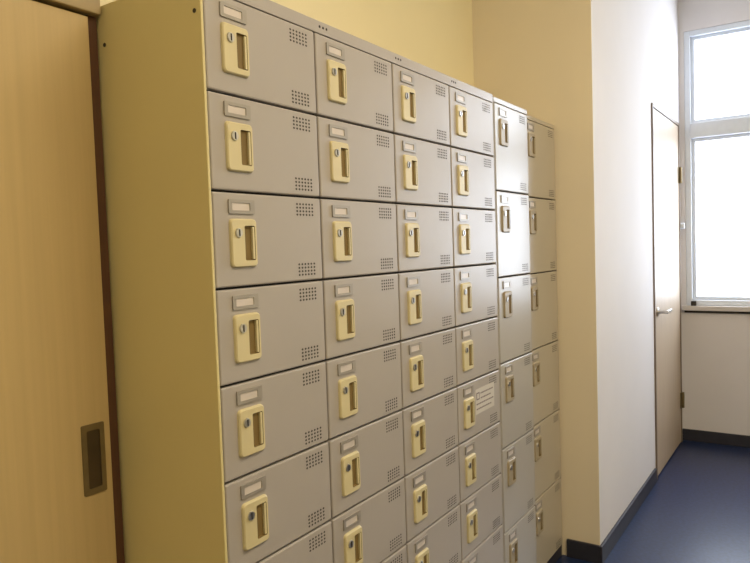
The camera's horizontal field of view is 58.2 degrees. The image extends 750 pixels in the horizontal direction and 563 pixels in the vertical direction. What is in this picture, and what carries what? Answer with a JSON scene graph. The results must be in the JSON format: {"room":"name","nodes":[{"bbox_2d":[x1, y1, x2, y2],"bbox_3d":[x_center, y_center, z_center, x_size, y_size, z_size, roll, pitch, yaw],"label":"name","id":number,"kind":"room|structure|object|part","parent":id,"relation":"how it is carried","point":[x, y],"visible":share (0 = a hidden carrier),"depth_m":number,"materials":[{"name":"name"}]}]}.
{"room":"locker corridor","nodes":[
{"label":"locker corridor","id":0,"kind":"room"},
{"bbox_2d":[100,0,473,85],"bbox_3d":[-0.872,-0.152,1.084,0.120,2.900,4.628,0,3,33],"label":"wall","id":1,"kind":"structure","parent":0,"point":[437,35],"depth_m":2.50,"materials":[{"name":"beige paint"}]},
{"bbox_2d":[0,0,116,562],"bbox_3d":[-0.813,0.408,0.921,0.038,1.775,1.014,0,3,33],"label":"sliding door","id":2,"kind":"structure","parent":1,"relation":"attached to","point":[53,371],"depth_m":1.23,"materials":[{"name":"brown wood"}]},
{"bbox_3d":[-0.542,0.342,1.299,0.003,0.136,0.048,0,3,33],"label":"recessed pull handle","id":3,"kind":"part","parent":2,"relation":"part of","materials":[{"name":"brown metal"}]},
{"bbox_2d":[33,0,100,16],"bbox_3d":[-0.901,-0.519,0.834,0.107,0.080,1.184,0,3,33],"label":"header rail","id":4,"kind":"object","parent":1,"relation":"attached to","point":[83,7],"visible":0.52,"depth_m":1.27,"materials":[{"name":"brown wood"}]},
{"bbox_2d":[85,15,124,562],"bbox_3d":[-0.556,0.380,1.372,0.089,1.790,0.020,0,3,33],"label":"door frame","id":5,"kind":"structure","parent":1,"relation":"attached to","point":[92,26],"depth_m":1.33,"materials":[{"name":"brown wood"}]},
{"bbox_2d":[472,0,682,554],"bbox_3d":[1.197,-0.353,3.749,0.630,2.900,2.112,0,3,33],"label":"wall","id":6,"kind":"structure","parent":0,"point":[593,71],"depth_m":2.83,"materials":[{"name":"white paint"}]},
{"bbox_2d":[567,468,656,562],"bbox_3d":[1.171,1.088,3.250,0.147,0.075,1.104,0,3,33],"label":"baseboard","id":7,"kind":"structure","parent":6,"relation":"attached to","point":[580,550],"depth_m":2.88,"materials":[{"name":"black rubber"}]},
{"bbox_2d":[653,108,680,474],"bbox_3d":[1.722,0.050,4.000,0.040,2.020,0.771,0,3,33],"label":"door","id":8,"kind":"structure","parent":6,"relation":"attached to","point":[666,185],"depth_m":3.97,"materials":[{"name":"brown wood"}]},
{"bbox_2d":[656,307,671,316],"bbox_3d":[1.606,0.165,3.736,0.058,0.051,0.136,0,3,33],"label":"door handle","id":9,"kind":"object","parent":8,"relation":"attached to","point":[658,311],"depth_m":3.70,"materials":[{"name":"metal"}]},
{"bbox_2d":[651,103,682,479],"bbox_3d":[1.700,0.043,4.013,0.098,2.050,0.815,0,3,33],"label":"frame","id":10,"kind":"object","parent":6,"relation":"attached to","point":[653,105],"visible":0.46,"depth_m":3.68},
{"bbox_2d":[678,167,684,407],"bbox_3d":[1.970,0.044,4.319,0.030,1.540,0.090,0,3,33],"label":"hinges","id":11,"kind":"object","parent":6,"relation":"attached to","point":[682,225],"visible":0.98,"depth_m":4.31,"materials":[{"name":"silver metal"}]},
{"bbox_2d":[556,440,749,562],"bbox_3d":[0.925,1.282,1.267,2.915,0.100,6.740,0,3,33],"label":"floor","id":12,"kind":"structure","parent":0,"point":[697,509],"depth_m":3.22,"materials":[{"name":"blue plastic"}]},
{"bbox_2d":[96,0,503,562],"bbox_3d":[-0.079,0.331,1.820,0.381,1.811,1.251,0,3,33],"label":"lockers","id":13,"kind":"object","parent":12,"relation":"on","point":[301,220],"visible":0.99,"depth_m":1.37,"materials":[{"name":"metal"}]},
{"bbox_2d":[493,96,536,562],"bbox_3d":[0.351,0.287,2.470,0.381,1.806,0.306,0,3,33],"label":"lockers","id":14,"kind":"object","parent":12,"relation":"on","point":[509,120],"visible":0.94,"depth_m":2.36,"materials":[{"name":"metal"}]},
{"bbox_2d":[527,115,561,562],"bbox_3d":[0.525,0.270,2.751,0.363,1.801,0.352,0,3,33],"label":"lockers","id":15,"kind":"object","parent":12,"relation":"on","point":[540,134],"visible":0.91,"depth_m":2.67,"materials":[{"name":"metal"}]},
{"bbox_2d":[678,0,749,435],"bbox_3d":[2.911,-0.412,3.807,2.165,2.900,0.120,0,3,33],"label":"wall","id":16,"kind":"structure","parent":0,"point":[715,346],"depth_m":4.29,"materials":[{"name":"white paint"}]},
{"bbox_2d":[682,305,749,313],"bbox_3d":[2.540,0.178,4.007,1.305,0.045,0.034,0,3,33],"label":"sill","id":17,"kind":"structure","parent":16,"relation":"attached to","point":[687,308],"depth_m":4.25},
{"bbox_2d":[683,428,749,447],"bbox_3d":[2.922,1.001,3.822,2.164,0.075,0.012,0,3,33],"label":"baseboard","id":18,"kind":"structure","parent":16,"relation":"attached to","point":[738,440],"depth_m":4.30,"materials":[{"name":"black rubber"}]},
{"bbox_2d":[684,20,749,305],"bbox_3d":[2.533,-0.718,4.006,1.255,1.745,0.080,0,3,33],"label":"frame","id":19,"kind":"object","parent":16,"relation":"attached to","point":[740,125],"visible":0.89,"depth_m":4.28,"materials":[{"name":"metal"}]},
{"bbox_2d":[690,27,749,300],"bbox_3d":[2.538,-0.719,4.014,1.185,1.675,0.030,0,3,33],"label":"sash","id":20,"kind":"object","parent":16,"relation":"attached to","point":[747,29],"visible":0.9,"depth_m":4.30,"materials":[{"name":"metal"}]}
]}

